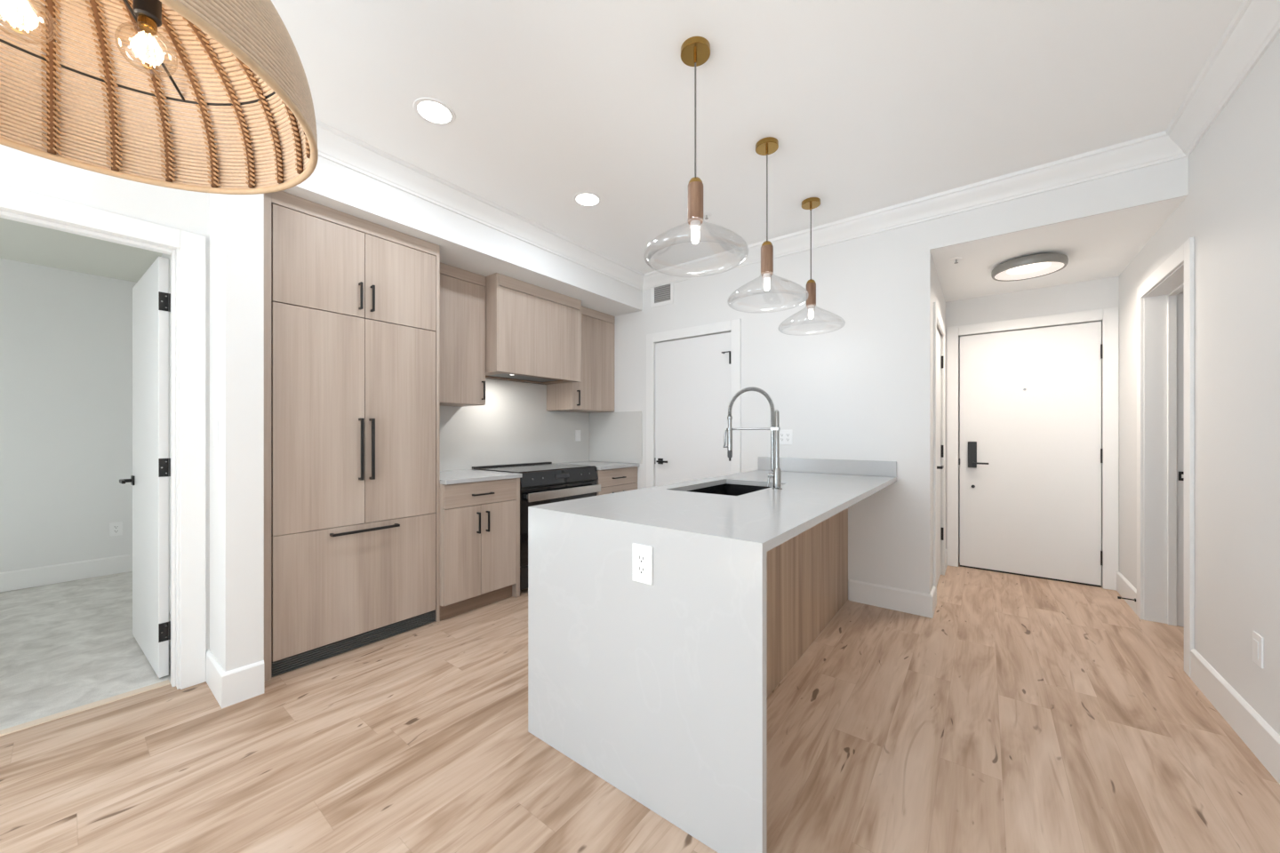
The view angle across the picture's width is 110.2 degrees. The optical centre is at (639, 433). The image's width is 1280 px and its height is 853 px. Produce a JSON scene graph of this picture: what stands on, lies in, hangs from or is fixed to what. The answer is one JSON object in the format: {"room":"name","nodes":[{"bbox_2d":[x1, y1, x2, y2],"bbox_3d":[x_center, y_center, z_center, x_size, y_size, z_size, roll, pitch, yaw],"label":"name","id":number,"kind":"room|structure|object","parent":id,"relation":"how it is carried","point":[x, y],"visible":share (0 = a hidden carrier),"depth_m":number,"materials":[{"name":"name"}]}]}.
{"room":"kitchen","nodes":[
{"label":"kitchen","id":0,"kind":"room"},
{"bbox_2d":[0,258,136,572],"bbox_3d":[-5.406,-0.065,2.832,0.120,2.550,3.280,0,0,38],"label":"wall","id":1,"kind":"structure","parent":0,"point":[66,336],"depth_m":3.65,"materials":[{"name":"white paint"}]},
{"bbox_2d":[0,553,132,592],"bbox_3d":[-5.358,1.135,2.783,0.015,0.150,3.060,0,0,38],"label":"baseboard","id":2,"kind":"structure","parent":1,"relation":"attached to","point":[23,579],"depth_m":3.63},
{"bbox_2d":[109,521,122,536],"bbox_3d":[-4.531,0.826,3.860,0.009,0.118,0.075,0,0,38],"label":"electrical outlet","id":3,"kind":"object","parent":1,"relation":"attached to","point":[116,529],"visible":1,"depth_m":3.86,"materials":[{"name":"white plastic"}]},
{"bbox_2d":[112,525,119,533],"bbox_3d":[-4.529,0.826,3.858,0.003,0.068,0.033,0,0,38],"label":"receptacle","id":4,"kind":"object","parent":3,"relation":"attached to","point":[116,528],"depth_m":3.86,"materials":[{"name":"white plastic"}]},
{"bbox_2d":[0,217,162,282],"bbox_3d":[-4.324,-1.389,1.979,2.935,0.100,3.350,0,0,38],"label":"ceiling","id":5,"kind":"structure","parent":0,"point":[20,242],"depth_m":3.29,"materials":[{"name":"white paint"}]},
{"bbox_2d":[0,71,209,650],"bbox_3d":[-3.318,-0.160,0.757,0.140,2.740,3.745,0,0,38],"label":"wall","id":6,"kind":"structure","parent":0,"point":[178,209],"depth_m":1.99,"materials":[{"name":"white paint"}]},
{"bbox_2d":[0,30,201,142],"bbox_3d":[-3.194,-1.470,0.725,0.097,0.120,3.645,0,0,38],"label":"crown molding","id":7,"kind":"structure","parent":6,"relation":"attached to","point":[1,30],"depth_m":1.89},
{"bbox_2d":[0,184,206,689],"bbox_3d":[-2.492,0.124,1.815,0.156,2.173,1.031,0,0,38],"label":"door frame","id":8,"kind":"structure","parent":6,"relation":"attached to","point":[192,246],"depth_m":2.13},
{"bbox_2d":[119,256,170,678],"bbox_3d":[-2.694,0.165,2.419,0.833,2.068,0.096,0,0,34],"label":"door","id":9,"kind":"structure","parent":6,"relation":"in","point":[151,297],"depth_m":2.30,"materials":[{"name":"white paint"}]},
{"bbox_2d":[206,648,224,707],"bbox_3d":[-1.980,1.135,2.080,0.362,0.150,0.015,0,0,38],"label":"baseboard","id":10,"kind":"structure","parent":6,"relation":"attached to","point":[214,671],"depth_m":2.06,"materials":[{"name":"white wood"}]},
{"bbox_2d":[160,253,170,586],"bbox_3d":[-3.289,-0.065,3.194,2.790,2.550,0.120,0,0,38],"label":"wall","id":11,"kind":"structure","parent":0,"point":[164,255],"depth_m":3.12,"materials":[{"name":"white paint"}]},
{"bbox_2d":[168,585,170,614],"bbox_3d":[-3.324,1.135,3.136,2.765,0.150,0.015,0,0,38],"label":"baseboard","id":12,"kind":"structure","parent":11,"relation":"attached to","point":[169,586],"depth_m":3.02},
{"bbox_2d":[209,192,263,671],"bbox_3d":[-2.091,-0.002,2.260,0.728,2.426,0.133,0,0,38],"label":"wall column","id":13,"kind":"structure","parent":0,"point":[236,221],"depth_m":2.04,"materials":[{"name":"white paint"}]},
{"bbox_2d":[213,420,217,446],"bbox_3d":[-1.995,-0.002,2.096,0.075,0.118,0.008,0,0,38],"label":"light switch","id":14,"kind":"object","parent":13,"relation":"attached to","point":[215,423],"visible":1,"depth_m":2.08,"materials":[{"name":"white plastic"}]},
{"bbox_2d":[221,660,263,708],"bbox_3d":[-1.802,1.135,2.027,0.015,0.150,0.148,0,0,38],"label":"baseboard","id":15,"kind":"structure","parent":13,"relation":"attached to","point":[244,683],"depth_m":2.02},
{"bbox_2d":[214,124,642,316],"bbox_3d":[-1.198,-1.372,3.417,0.728,0.314,3.056,0,0,38],"label":"wall","id":16,"kind":"structure","parent":0,"point":[466,244],"depth_m":2.95,"materials":[{"name":"white paint"}]},
{"bbox_2d":[186,76,225,131],"bbox_3d":[-1.973,-1.470,2.023,0.445,0.120,0.097,0,0,38],"label":"crown molding","id":17,"kind":"structure","parent":16,"relation":"attached to","point":[195,76],"depth_m":2.03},
{"bbox_2d":[204,72,644,290],"bbox_3d":[-0.901,-1.470,3.126,0.097,0.120,3.153,0,0,38],"label":"crown molding","id":18,"kind":"structure","parent":16,"relation":"attached to","point":[336,146],"depth_m":2.78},
{"bbox_2d":[455,378,587,470],"bbox_3d":[-1.497,-0.160,3.723,0.120,2.740,3.176,0,0,38],"label":"wall","id":19,"kind":"structure","parent":0,"point":[491,379],"depth_m":4.41,"materials":[{"name":"white paint"}]},
{"bbox_2d":[440,262,485,407],"bbox_3d":[-1.472,-0.717,3.342,0.382,0.994,0.510,0,0,38],"label":"upper cabinet","id":20,"kind":"object","parent":19,"relation":"attached to","point":[462,292],"visible":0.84,"depth_m":3.29,"materials":[{"name":"beige wood"}]},
{"bbox_2d":[440,378,589,471],"bbox_3d":[-1.162,-0.089,4.049,0.012,0.770,2.009,0,0,38],"label":"backsplash","id":21,"kind":"structure","parent":19,"relation":"attached to","point":[514,426],"depth_m":4.02,"materials":[{"name":"grey stone"}]},
{"bbox_2d":[575,430,580,441],"bbox_3d":[-0.651,0.021,4.696,0.008,0.118,0.075,0,0,38],"label":"electrical outlet","id":22,"kind":"object","parent":21,"relation":"attached to","point":[577,432],"visible":1,"depth_m":4.68,"materials":[{"name":"white plastic"}]},
{"bbox_2d":[485,272,581,384],"bbox_3d":[-0.996,-0.844,3.863,0.477,0.741,0.892,0,0,38],"label":"range hood","id":23,"kind":"object","parent":19,"relation":"attached to","point":[533,332],"visible":0.88,"depth_m":3.63,"materials":[{"name":"beige wood"}]},
{"bbox_2d":[546,305,614,413],"bbox_3d":[-0.577,-0.720,4.486,0.402,0.989,0.602,0,0,38],"label":"upper cabinet","id":24,"kind":"object","parent":19,"relation":"attached to","point":[595,393],"visible":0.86,"depth_m":4.37,"materials":[{"name":"beige wood"}]},
{"bbox_2d":[0,0,1243,273],"bbox_3d":[-0.904,-1.579,0.875,4.600,0.100,6.980,0,0,38],"label":"ceiling","id":25,"kind":"structure","parent":0,"point":[868,105],"depth_m":2.00,"materials":[{"name":"white paint"}]},
{"bbox_2d":[0,0,318,194],"bbox_3d":[-1.056,-1.081,0.794,0.784,0.898,0.784,0,0,-13],"label":"rattan pendant light","id":26,"kind":"object","parent":25,"relation":"hanging from","point":[263,80],"visible":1,"depth_m":1.05,"materials":[{"name":"wicker"}]},
{"bbox_2d":[413,96,455,125],"bbox_3d":[-0.976,-1.527,2.121,0.184,0.004,0.184,0,0,38],"label":"recessed light","id":27,"kind":"object","parent":25,"relation":"in","point":[434,111],"visible":1,"depth_m":2.11,"materials":[{"name":"white plastic"}]},
{"bbox_2d":[573,192,601,207],"bbox_3d":[-0.343,-1.527,2.911,0.184,0.004,0.184,0,0,38],"label":"recessed light","id":28,"kind":"object","parent":25,"relation":"in","point":[588,199],"visible":1,"depth_m":2.91,"materials":[{"name":"white plastic"}]},
{"bbox_2d":[680,36,710,243],"bbox_3d":[0.220,-1.108,1.775,0.413,0.843,0.413,0,0,38],"label":"pendant light","id":29,"kind":"object","parent":25,"relation":"hanging from","point":[695,51],"visible":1,"depth_m":1.76,"materials":[{"name":"brown wood"}]},
{"bbox_2d":[703,212,711,219],"bbox_3d":[0.465,-1.514,3.115,0.072,0.030,0.072,0,0,38],"label":"sprinkler","id":30,"kind":"object","parent":25,"relation":"attached to","point":[706,215],"visible":0.87,"depth_m":3.10,"materials":[{"name":"white plastic"}]},
{"bbox_2d":[755,136,778,290],"bbox_3d":[0.671,-1.108,2.359,0.413,0.843,0.413,0,0,38],"label":"pendant light","id":31,"kind":"object","parent":25,"relation":"hanging from","point":[767,146],"visible":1,"depth_m":2.34,"materials":[{"name":"gold wood"}]},
{"bbox_2d":[801,197,820,319],"bbox_3d":[1.128,-1.108,2.944,0.413,0.843,0.413,0,0,38],"label":"pendant light","id":32,"kind":"object","parent":25,"relation":"hanging from","point":[812,203],"visible":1,"depth_m":2.92,"materials":[{"name":"gold wood"}]},
{"bbox_2d":[0,562,1279,852],"bbox_3d":[-0.884,1.260,1.882,8.500,0.100,8.500,0,0,38],"label":"floor","id":33,"kind":"structure","parent":0,"point":[1028,715],"depth_m":1.72,"materials":[{"name":"brown wood"}]},
{"bbox_2d":[0,680,170,736],"bbox_3d":[-2.534,1.217,1.849,0.048,0.027,0.811,0,0,38],"label":"threshold","id":34,"kind":"object","parent":33,"relation":"on","point":[35,723],"visible":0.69,"depth_m":1.95,"materials":[{"name":"brown wood"}]},
{"bbox_2d":[264,191,439,681],"bbox_3d":[-1.800,-0.002,2.697,0.650,2.425,0.911,0,0,38],"label":"tall cabinet","id":35,"kind":"object","parent":33,"relation":"on","point":[318,257],"visible":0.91,"depth_m":2.41,"materials":[{"name":"beige wood"}]},
{"bbox_2d":[271,302,435,677],"bbox_3d":[-1.788,0.279,2.707,0.658,1.862,0.836,0,0,38],"label":"refrigerator","id":36,"kind":"object","parent":33,"relation":"on","point":[353,399],"visible":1,"depth_m":2.46,"materials":[{"name":"beige wood"}]},
{"bbox_2d":[440,478,519,621],"bbox_3d":[-1.321,0.768,3.275,0.704,0.883,0.588,0,0,38],"label":"base cabinet","id":37,"kind":"object","parent":33,"relation":"on","point":[480,521],"visible":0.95,"depth_m":3.04,"materials":[{"name":"brown wood"}]},
{"bbox_2d":[440,469,522,485],"bbox_3d":[-1.325,0.311,3.281,0.691,0.029,0.592,0,0,38],"label":"countertop","id":38,"kind":"structure","parent":37,"relation":"on","point":[465,476],"depth_m":3.16,"materials":[{"name":"white stone"}]},
{"bbox_2d":[472,462,600,591],"bbox_3d":[-0.868,0.743,3.834,0.714,0.933,0.838,0,0,38],"label":"range","id":39,"kind":"object","parent":33,"relation":"on","point":[540,483],"visible":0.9,"depth_m":3.57,"materials":[{"name":"black metal"}]},
{"bbox_2d":[474,463,595,472],"bbox_3d":[-0.885,0.292,3.847,0.578,0.008,0.838,0,0,38],"label":"cooktop","id":40,"kind":"object","parent":39,"relation":"in","point":[528,468],"depth_m":3.76,"materials":[{"name":"black glass"}]},
{"bbox_2d":[593,466,637,495],"bbox_3d":[-0.448,0.768,4.406,0.704,0.883,0.570,0,0,38],"label":"base cabinet","id":41,"kind":"object","parent":33,"relation":"on","point":[617,480],"visible":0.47,"depth_m":4.19,"materials":[{"name":"brown wood"}]},
{"bbox_2d":[555,461,639,470],"bbox_3d":[-0.454,0.311,4.410,0.691,0.029,0.573,0,0,38],"label":"countertop","id":42,"kind":"structure","parent":41,"relation":"on","point":[600,465],"depth_m":4.31,"materials":[{"name":"white stone"}]},
{"bbox_2d":[766,508,847,698],"bbox_3d":[0.536,0.768,2.548,0.690,0.882,2.312,0,0,38],"label":"kitchen island","id":43,"kind":"object","parent":33,"relation":"on","point":[807,573],"visible":0.02,"depth_m":2.44,"materials":[{"name":"brown wood"}]},
{"bbox_2d":[528,470,896,852],"bbox_3d":[0.654,0.753,2.436,0.990,0.913,2.344,0,0,38],"label":"island countertop","id":44,"kind":"structure","parent":43,"relation":"on","point":[658,691],"depth_m":1.47,"materials":[{"name":"white stone"}]},
{"bbox_2d":[632,543,652,585],"bbox_3d":[0.007,0.423,1.450,0.080,0.124,0.009,0,0,38],"label":"electrical outlet","id":45,"kind":"object","parent":44,"relation":"attached to","point":[642,554],"visible":1,"depth_m":1.44,"materials":[{"name":"white plastic"}]},
{"bbox_2d":[637,552,646,575],"bbox_3d":[0.005,0.423,1.448,0.033,0.068,0.003,0,0,38],"label":"receptacle","id":46,"kind":"object","parent":45,"relation":"attached to","point":[641,556],"depth_m":1.45,"materials":[{"name":"white plastic"}]},
{"bbox_2d":[687,483,771,495],"bbox_3d":[0.510,0.432,2.516,0.439,0.211,0.725,0,0,38],"label":"sink","id":47,"kind":"object","parent":44,"relation":"in","point":[726,489],"visible":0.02,"depth_m":2.84,"materials":[{"name":"black metal"}]},
{"bbox_2d":[722,386,782,489],"bbox_3d":[0.617,0.018,2.477,0.346,0.557,0.054,0,0,38],"label":"kitchen faucet","id":48,"kind":"object","parent":44,"relation":"on","point":[775,428],"visible":1,"depth_m":2.40,"materials":[{"name":"silver metal"}]},
{"bbox_2d":[591,156,1188,599],"bbox_3d":[1.154,-0.160,3.607,4.221,2.740,0.120,0,0,38],"label":"wall","id":49,"kind":"structure","parent":0,"point":[852,380],"depth_m":3.19,"materials":[{"name":"white paint"}]},
{"bbox_2d":[589,411,642,463],"bbox_3d":[-0.264,0.036,4.617,0.715,0.519,0.012,0,0,38],"label":"backsplash","id":50,"kind":"structure","parent":49,"relation":"attached to","point":[613,436],"depth_m":4.59,"materials":[{"name":"grey stone"}]},
{"bbox_2d":[651,282,673,307],"bbox_3d":[0.212,-1.343,4.253,0.260,0.242,0.008,0,0,38],"label":"air vent","id":51,"kind":"object","parent":49,"relation":"in","point":[661,295],"visible":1,"depth_m":4.25,"materials":[{"name":"white plastic"}]},
{"bbox_2d":[654,332,730,486],"bbox_3d":[0.463,0.163,4.074,0.820,2.079,0.097,0,0,38],"label":"door","id":52,"kind":"structure","parent":49,"relation":"in","point":[692,375],"depth_m":4.08,"materials":[{"name":"white paint"}]},
{"bbox_2d":[646,319,741,487],"bbox_3d":[0.492,0.122,4.108,0.990,2.177,0.136,0,0,38],"label":"door frame","id":53,"kind":"structure","parent":49,"relation":"attached to","point":[734,326],"depth_m":3.99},
{"bbox_2d":[779,430,792,444],"bbox_3d":[1.148,0.029,3.531,0.116,0.116,0.009,0,0,38],"label":"electrical outlet","id":54,"kind":"object","parent":49,"relation":"attached to","point":[786,436],"visible":0.92,"depth_m":3.52,"materials":[{"name":"white plastic"}]},
{"bbox_2d":[780,432,783,441],"bbox_3d":[1.128,0.029,3.542,0.033,0.068,0.003,0,0,38],"label":"receptacle","id":55,"kind":"object","parent":54,"relation":"attached to","point":[781,434],"depth_m":3.54,"materials":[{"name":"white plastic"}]},
{"bbox_2d":[785,432,790,441],"bbox_3d":[1.165,0.029,3.514,0.033,0.068,0.003,0,0,38],"label":"receptacle","id":56,"kind":"object","parent":54,"relation":"attached to","point":[788,435],"depth_m":3.51,"materials":[{"name":"white plastic"}]},
{"bbox_2d":[758,456,896,477],"bbox_3d":[1.363,0.244,3.356,0.993,0.104,0.021,0,0,38],"label":"backsplash","id":57,"kind":"structure","parent":49,"relation":"attached to","point":[843,467],"depth_m":3.29,"materials":[{"name":"white stone"}]},
{"bbox_2d":[848,579,932,618],"bbox_3d":[1.721,1.135,3.084,0.507,0.150,0.015,0,0,38],"label":"baseboard","id":58,"kind":"structure","parent":49,"relation":"attached to","point":[878,596],"depth_m":3.07,"materials":[{"name":"white wood"}]},
{"bbox_2d":[642,130,1187,290],"bbox_3d":[1.376,-1.470,3.299,3.493,0.120,0.097,0,0,38],"label":"crown molding","id":59,"kind":"structure","parent":49,"relation":"attached to","point":[1158,148],"depth_m":2.82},
{"bbox_2d":[931,256,945,589],"bbox_3d":[2.355,-0.002,3.615,0.120,2.426,1.359,0,0,38],"label":"wall","id":60,"kind":"structure","parent":0,"point":[937,294],"depth_m":3.33,"materials":[{"name":"white paint"}]},
{"bbox_2d":[929,585,935,617],"bbox_3d":[1.981,1.135,3.019,0.015,0.150,0.229,0,0,38],"label":"baseboard","id":61,"kind":"structure","parent":60,"relation":"attached to","point":[932,594],"depth_m":3.01,"materials":[{"name":"white wood"}]},
{"bbox_2d":[933,302,945,605],"bbox_3d":[2.348,0.145,3.493,0.016,2.131,0.958,0,0,38],"label":"door frame","id":62,"kind":"structure","parent":60,"relation":"attached to","point":[937,317],"depth_m":3.15,"materials":[{"name":"white paint"}]},
{"bbox_2d":[936,328,943,584],"bbox_3d":[2.342,0.185,3.503,0.095,2.031,0.787,0,0,38],"label":"door","id":63,"kind":"structure","parent":60,"relation":"in","point":[939,467],"depth_m":3.68,"materials":[{"name":"white paint"}]},
{"bbox_2d":[945,549,947,569],"bbox_3d":[2.734,1.135,3.994,0.015,0.150,0.295,0,0,38],"label":"baseboard","id":64,"kind":"structure","parent":60,"relation":"attached to","point":[946,549],"depth_m":4.05,"materials":[{"name":"white paint"}]},
{"bbox_2d":[959,337,959,562],"bbox_3d":[3.381,-0.040,3.890,1.600,2.500,0.090,0,0,38],"label":"wall","id":65,"kind":"structure","parent":0,"point":[959,338],"depth_m":4.18,"materials":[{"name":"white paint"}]},
{"bbox_2d":[945,276,1119,549],"bbox_3d":[3.319,-0.002,3.805,1.414,2.426,0.120,0,0,38],"label":"wall","id":66,"kind":"structure","parent":0,"point":[1102,293],"depth_m":3.76,"materials":[{"name":"white paint"}]},
{"bbox_2d":[958,321,1102,587],"bbox_3d":[3.261,0.163,3.774,0.925,2.093,0.116,0,0,38],"label":"door","id":67,"kind":"structure","parent":66,"relation":"in","point":[1030,460],"depth_m":3.75,"materials":[{"name":"white paint"}]},
{"bbox_2d":[946,306,1119,591],"bbox_3d":[3.290,0.117,3.817,1.092,2.187,0.136,0,0,38],"label":"door frame","id":68,"kind":"structure","parent":66,"relation":"attached to","point":[1109,316],"depth_m":3.50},
{"bbox_2d":[930,195,1187,302],"bbox_3d":[2.902,-1.265,3.264,1.414,0.100,1.686,0,0,38],"label":"ceiling","id":69,"kind":"structure","parent":0,"point":[1100,246],"depth_m":2.97,"materials":[{"name":"white paint"}]},
{"bbox_2d":[950,256,962,263],"bbox_3d":[2.199,-1.200,3.103,0.072,0.030,0.072,0,0,38],"label":"sprinkler","id":70,"kind":"object","parent":69,"relation":"attached to","point":[956,259],"visible":1,"depth_m":3.09,"materials":[{"name":"white plastic"}]},
{"bbox_2d":[991,252,1068,281],"bbox_3d":[2.744,-1.179,3.156,0.410,0.073,0.410,0,0,38],"label":"hall ceiling light","id":71,"kind":"object","parent":69,"relation":"attached to","point":[1037,265],"visible":1,"depth_m":3.12,"materials":[{"name":"white plastic"}]},
{"bbox_2d":[1006,262,1051,274],"bbox_3d":[2.744,-1.172,3.156,0.241,0.006,0.241,0,0,38],"label":"diffuser","id":72,"kind":"object","parent":71,"relation":"attached to","point":[1043,268],"depth_m":3.17,"materials":[{"name":"white plastic"}]},
{"bbox_2d":[1119,32,1279,735],"bbox_3d":[1.238,-0.160,0.106,0.190,2.740,8.280,0,0,38],"label":"wall","id":73,"kind":"structure","parent":0,"point":[1231,206],"depth_m":1.84,"materials":[{"name":"white paint"}]},
{"bbox_2d":[1116,571,1136,614],"bbox_3d":[3.506,1.135,3.212,0.015,0.150,0.590,0,0,38],"label":"baseboard","id":74,"kind":"structure","parent":73,"relation":"attached to","point":[1124,588],"depth_m":3.19,"materials":[{"name":"white wood"}]},
{"bbox_2d":[1117,596,1135,601],"bbox_3d":[3.299,1.121,3.025,0.084,0.022,0.022,0,0,38],"label":"door stop","id":75,"kind":"object","parent":73,"relation":"attached to","point":[1118,597],"visible":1,"depth_m":3.02,"materials":[{"name":"black metal"}]},
{"bbox_2d":[1136,236,1194,678],"bbox_3d":[3.100,0.119,2.532,0.206,2.183,0.972,0,0,38],"label":"door frame","id":76,"kind":"structure","parent":73,"relation":"attached to","point":[1164,306],"depth_m":2.82,"materials":[{"name":"white paint"}]},
{"bbox_2d":[1178,472,1183,480],"bbox_3d":[3.401,0.267,2.792,0.040,0.057,0.008,0,0,38],"label":"strike plate","id":77,"kind":"object","parent":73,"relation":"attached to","point":[1180,474],"visible":0.56,"depth_m":2.80,"materials":[{"name":"black metal"}]},
{"bbox_2d":[1165,0,1279,156],"bbox_3d":[0.703,-1.470,-0.353,0.097,0.120,6.701,0,0,38],"label":"crown molding","id":78,"kind":"structure","parent":73,"relation":"attached to","point":[1255,25],"depth_m":1.79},
{"bbox_2d":[1190,648,1279,784],"bbox_3d":[0.706,1.135,-0.416,0.015,0.150,6.605,0,0,38],"label":"baseboard","id":79,"kind":"structure","parent":73,"relation":"attached to","point":[1256,733],"depth_m":1.79,"materials":[{"name":"white wood"}]},
{"bbox_2d":[1252,631,1263,668],"bbox_3d":[2.333,0.816,1.686,0.008,0.116,0.072,0,0,38],"label":"electrical outlet","id":80,"kind":"object","parent":73,"relation":"attached to","point":[1258,641],"visible":1,"depth_m":1.68,"materials":[{"name":"white plastic"}]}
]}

